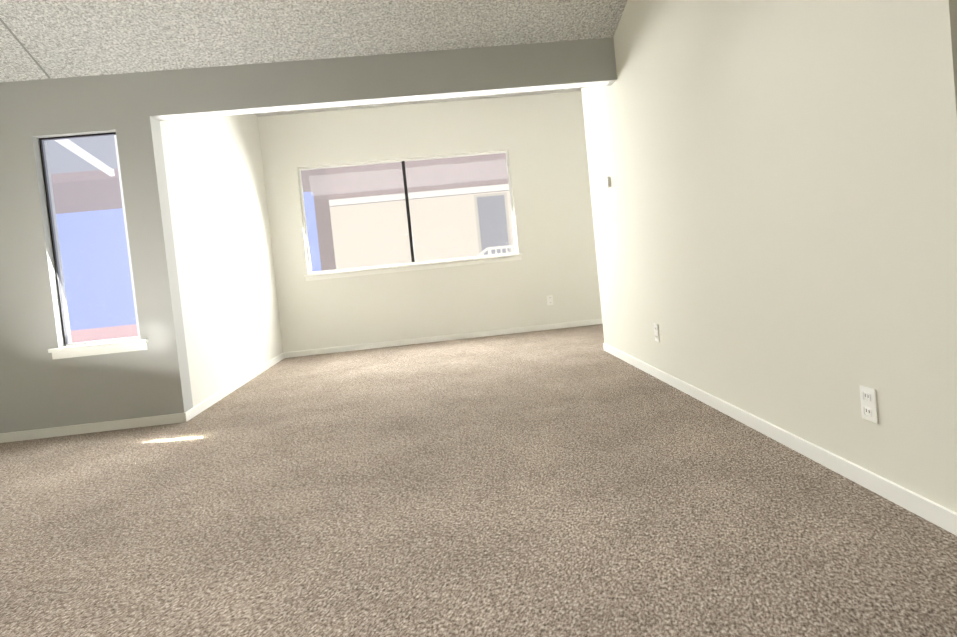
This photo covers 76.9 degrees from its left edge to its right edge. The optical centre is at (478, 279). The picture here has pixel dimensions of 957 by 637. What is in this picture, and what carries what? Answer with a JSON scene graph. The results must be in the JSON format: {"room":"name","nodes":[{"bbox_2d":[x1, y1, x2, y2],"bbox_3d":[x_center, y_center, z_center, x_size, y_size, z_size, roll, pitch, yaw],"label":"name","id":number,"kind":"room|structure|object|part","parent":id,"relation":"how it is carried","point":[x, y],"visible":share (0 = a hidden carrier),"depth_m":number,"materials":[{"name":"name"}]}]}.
{"room":"empty living room","nodes":[
{"label":"empty living room","id":0,"kind":"room"},
{"bbox_2d":[160,114,282,406],"bbox_3d":[-2.389,-0.522,5.491,0.271,2.950,2.568,-6,2,-4],"label":"wall","id":1,"kind":"structure","parent":0,"point":[222,238],"depth_m":5.16,"materials":[{"name":"white paint"}]},
{"bbox_2d":[182,353,284,421],"bbox_3d":[-2.102,0.903,5.468,0.012,0.062,2.718,-6,2,-4],"label":"baseboard","id":2,"kind":"structure","parent":1,"relation":"attached to","point":[188,415],"depth_m":4.93,"materials":[{"name":"white wood"}]},
{"bbox_2d":[0,38,616,432],"bbox_3d":[-1.388,-0.571,4.201,4.886,2.950,0.150,-6,2,-4],"label":"wall","id":3,"kind":"structure","parent":0,"point":[40,388],"depth_m":4.07,"materials":[{"name":"grey paint"}]},
{"bbox_2d":[47,135,117,175],"bbox_3d":[-4.117,-1.026,4.732,3.035,0.400,1.320,-6,2,-4],"label":"canopy","id":4,"kind":"object","parent":3,"relation":"attached to","point":[55,154],"depth_m":5.08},
{"bbox_2d":[0,413,181,442],"bbox_3d":[-2.772,1.021,4.065,1.500,0.062,0.012,-6,2,-4],"label":"baseboard","id":5,"kind":"structure","parent":3,"relation":"attached to","point":[170,418],"depth_m":4.07,"materials":[{"name":"white wood"}]},
{"bbox_2d":[39,132,147,358],"bbox_3d":[-2.624,-0.233,4.078,0.634,1.488,0.138,-6,2,-4],"label":"window","id":6,"kind":"structure","parent":3,"relation":"in","point":[98,349],"depth_m":4.11,"materials":[{"name":"white metal"}]},
{"bbox_3d":[-2.554,0.449,4.052,0.634,0.026,0.034,-6,2,-4],"label":"sill","id":7,"kind":"part","parent":6,"relation":"part of","materials":[{"name":"white wood"}]},
{"bbox_3d":[-2.563,0.424,4.151,0.512,0.009,0.040,-6,2,-4],"label":"frame","id":8,"kind":"part","parent":6,"relation":"part of","materials":[{"name":"white"}]},
{"bbox_2d":[114,135,139,336],"bbox_3d":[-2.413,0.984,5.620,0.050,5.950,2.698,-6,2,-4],"label":"window frame","id":9,"kind":"structure","parent":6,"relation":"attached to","point":[129,255],"depth_m":4.22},
{"bbox_2d":[0,0,626,81],"bbox_3d":[-0.330,-2.506,1.189,6.950,2.065,5.894,-6,2,-4],"label":"ceiling","id":10,"kind":"structure","parent":0,"point":[67,38],"depth_m":3.84,"materials":[{"name":"white paint"}]},
{"bbox_2d":[0,18,49,77],"bbox_3d":[-2.669,-1.630,3.018,0.012,0.644,1.950,-6,2,-11],"label":"ceiling seam","id":11,"kind":"object","parent":10,"relation":"attached to","point":[22,45],"depth_m":3.69,"materials":[{"name":"grey"}]},
{"bbox_2d":[254,88,580,116],"bbox_3d":[0.495,-2.125,5.731,6.350,0.120,2.718,-6,2,-4],"label":"ceiling","id":12,"kind":"structure","parent":0,"point":[415,102],"depth_m":6.79,"materials":[{"name":"white paint"}]},
{"bbox_2d":[257,91,601,351],"bbox_3d":[0.528,-0.866,7.060,6.350,2.950,0.150,-6,2,-4],"label":"wall","id":13,"kind":"structure","parent":0,"point":[541,138],"depth_m":6.93,"materials":[{"name":"white paint"}]},
{"bbox_2d":[298,150,521,280],"bbox_3d":[-0.791,-0.740,6.928,2.491,1.281,0.142,-6,2,-4],"label":"window","id":14,"kind":"structure","parent":13,"relation":"in","point":[392,268],"depth_m":6.95,"materials":[{"name":"white"}]},
{"bbox_3d":[-0.730,-0.161,6.895,2.491,0.026,0.034,-6,2,-4],"label":"sill","id":15,"kind":"part","parent":14,"relation":"part of","materials":[{"name":"white"}]},
{"bbox_3d":[-0.740,-0.191,6.994,2.367,0.020,0.040,-6,2,-4],"label":"frame","id":16,"kind":"part","parent":14,"relation":"part of","materials":[{"name":"white"}]},
{"bbox_2d":[283,319,602,357],"bbox_3d":[-0.194,0.660,6.972,4.059,0.062,0.012,-6,2,-4],"label":"baseboard","id":17,"kind":"structure","parent":13,"relation":"attached to","point":[439,338],"depth_m":6.95,"materials":[{"name":"white wood"}]},
{"bbox_2d":[547,295,552,304],"bbox_3d":[0.835,0.247,7.036,0.072,0.116,0.008,-6,2,-4],"label":"outlet","id":18,"kind":"object","parent":13,"relation":"attached to","point":[549,299],"visible":1,"depth_m":7.04,"materials":[{"name":"white plastic"}]},
{"bbox_2d":[0,324,956,636],"bbox_3d":[0.299,0.850,2.775,7.750,0.100,8.762,-6,2,-4],"label":"floor","id":19,"kind":"structure","parent":0,"point":[570,482],"depth_m":2.17,"materials":[{"name":"carpet"}]},
{"bbox_2d":[581,0,956,512],"bbox_3d":[1.976,-1.703,3.463,1.914,4.600,3.680,-6,2,-4],"label":"wall","id":20,"kind":"structure","parent":0,"point":[776,243],"depth_m":2.36,"materials":[{"name":"white paint"}]},
{"bbox_2d":[603,176,610,188],"bbox_3d":[1.002,-0.755,4.727,0.030,0.084,0.124,-6,2,-4],"label":"thermostat","id":21,"kind":"object","parent":20,"relation":"attached to","point":[606,183],"visible":1,"depth_m":4.68,"materials":[{"name":"white plastic"}]},
{"bbox_2d":[654,323,659,341],"bbox_3d":[1.177,0.354,3.989,0.008,0.116,0.072,-6,2,-4],"label":"electrical outlet","id":22,"kind":"object","parent":20,"relation":"attached to","point":[656,331],"visible":1,"depth_m":3.98,"materials":[{"name":"white plastic"}]},
{"bbox_2d":[603,343,956,535],"bbox_3d":[1.242,0.650,3.474,0.012,0.062,3.692,-6,2,-4],"label":"baseboard","id":23,"kind":"structure","parent":20,"relation":"attached to","point":[926,509],"depth_m":2.33,"materials":[{"name":"white wood"}]},
{"bbox_2d":[860,385,877,423],"bbox_3d":[1.321,0.423,2.045,0.008,0.116,0.072,-6,2,-4],"label":"electrical outlet","id":24,"kind":"object","parent":20,"relation":"attached to","point":[868,403],"visible":1,"depth_m":2.04,"materials":[{"name":"white plastic"}]},
{"bbox_2d":[862,391,871,401],"bbox_3d":[1.317,0.398,2.043,0.005,0.028,0.034,-6,2,-4],"label":"socket","id":25,"kind":"object","parent":24,"relation":"attached to","point":[866,395],"depth_m":2.04,"materials":[{"name":"white plastic"}]},
{"bbox_2d":[863,406,872,416],"bbox_3d":[1.322,0.450,2.045,0.005,0.028,0.034,-6,2,-4],"label":"socket","id":26,"kind":"object","parent":24,"relation":"attached to","point":[867,410],"depth_m":2.05,"materials":[{"name":"white plastic"}]},
{"label":"outside","id":27,"kind":"structure","parent":0,"visible":0},
{"bbox_3d":[1.840,3.093,18.692,70.000,0.050,22.568,-6,2,-4],"label":"ground","id":28,"kind":"structure","parent":27,"visible":0},
{"bbox_2d":[70,324,137,342],"bbox_3d":[-7.060,2.588,8.924,9.060,3.420,0.100,-6,2,-4],"label":"fence","id":29,"kind":"object","parent":28,"relation":"on","point":[98,335],"depth_m":8.93,"materials":[{"name":"pink"}]},
{"bbox_2d":[56,192,321,330],"bbox_3d":[-7.304,1.543,10.881,9.060,5.400,0.300,-6,2,-4],"label":"wall","id":30,"kind":"structure","parent":28,"relation":"on","point":[112,276],"depth_m":10.72,"materials":[{"name":"blue"}]},
{"bbox_2d":[52,169,335,272],"bbox_3d":[-7.400,1.074,11.562,9.060,6.300,2.300,-6,2,-4],"label":"roof","id":31,"kind":"structure","parent":30,"relation":"on","point":[324,203],"depth_m":12.22,"materials":[{"name":"pink"}]},
{"bbox_2d":[330,191,514,270],"bbox_3d":[-2.215,0.781,15.748,26.000,5.560,0.300,-6,2,-4],"label":"wall","id":32,"kind":"structure","parent":28,"relation":"on","point":[384,224],"depth_m":15.56,"materials":[{"name":"beige paint"}]},
{"bbox_2d":[51,153,508,206],"bbox_3d":[-2.560,-0.811,18.353,26.000,8.600,6.360,-6,2,-4],"label":"neighbor roof","id":33,"kind":"structure","parent":32,"relation":"on","point":[347,188],"depth_m":16.60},
{"bbox_2d":[329,184,508,205],"bbox_3d":[-2.470,-2.054,15.318,26.000,0.120,0.350,-6,2,-4],"label":"fascia","id":34,"kind":"object","parent":33,"relation":"attached to","point":[418,195],"depth_m":15.25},
{"bbox_2d":[474,192,511,252],"bbox_3d":[0.438,-0.815,15.710,0.860,2.820,0.050,-6,2,-4],"label":"door frame","id":35,"kind":"structure","parent":32,"relation":"attached to","point":[477,218],"depth_m":15.65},
{"bbox_2d":[477,195,509,256],"bbox_3d":[0.441,-0.785,15.716,0.720,2.760,0.040,-6,2,-4],"label":"screen door","id":36,"kind":"structure","parent":35,"relation":"attached to","point":[484,215],"depth_m":15.67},
{"bbox_2d":[488,245,514,256],"bbox_3d":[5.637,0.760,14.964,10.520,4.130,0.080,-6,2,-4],"label":"railing","id":37,"kind":"object","parent":28,"relation":"on","point":[499,247],"depth_m":14.50,"materials":[{"name":"white metal"}]},
{"bbox_2d":[476,247,487,257],"bbox_3d":[-0.810,0.426,14.477,2.280,2.174,0.080,-6,2,-4],"label":"stair rail","id":38,"kind":"object","parent":37,"relation":"attached to","point":[483,251],"depth_m":14.47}
]}

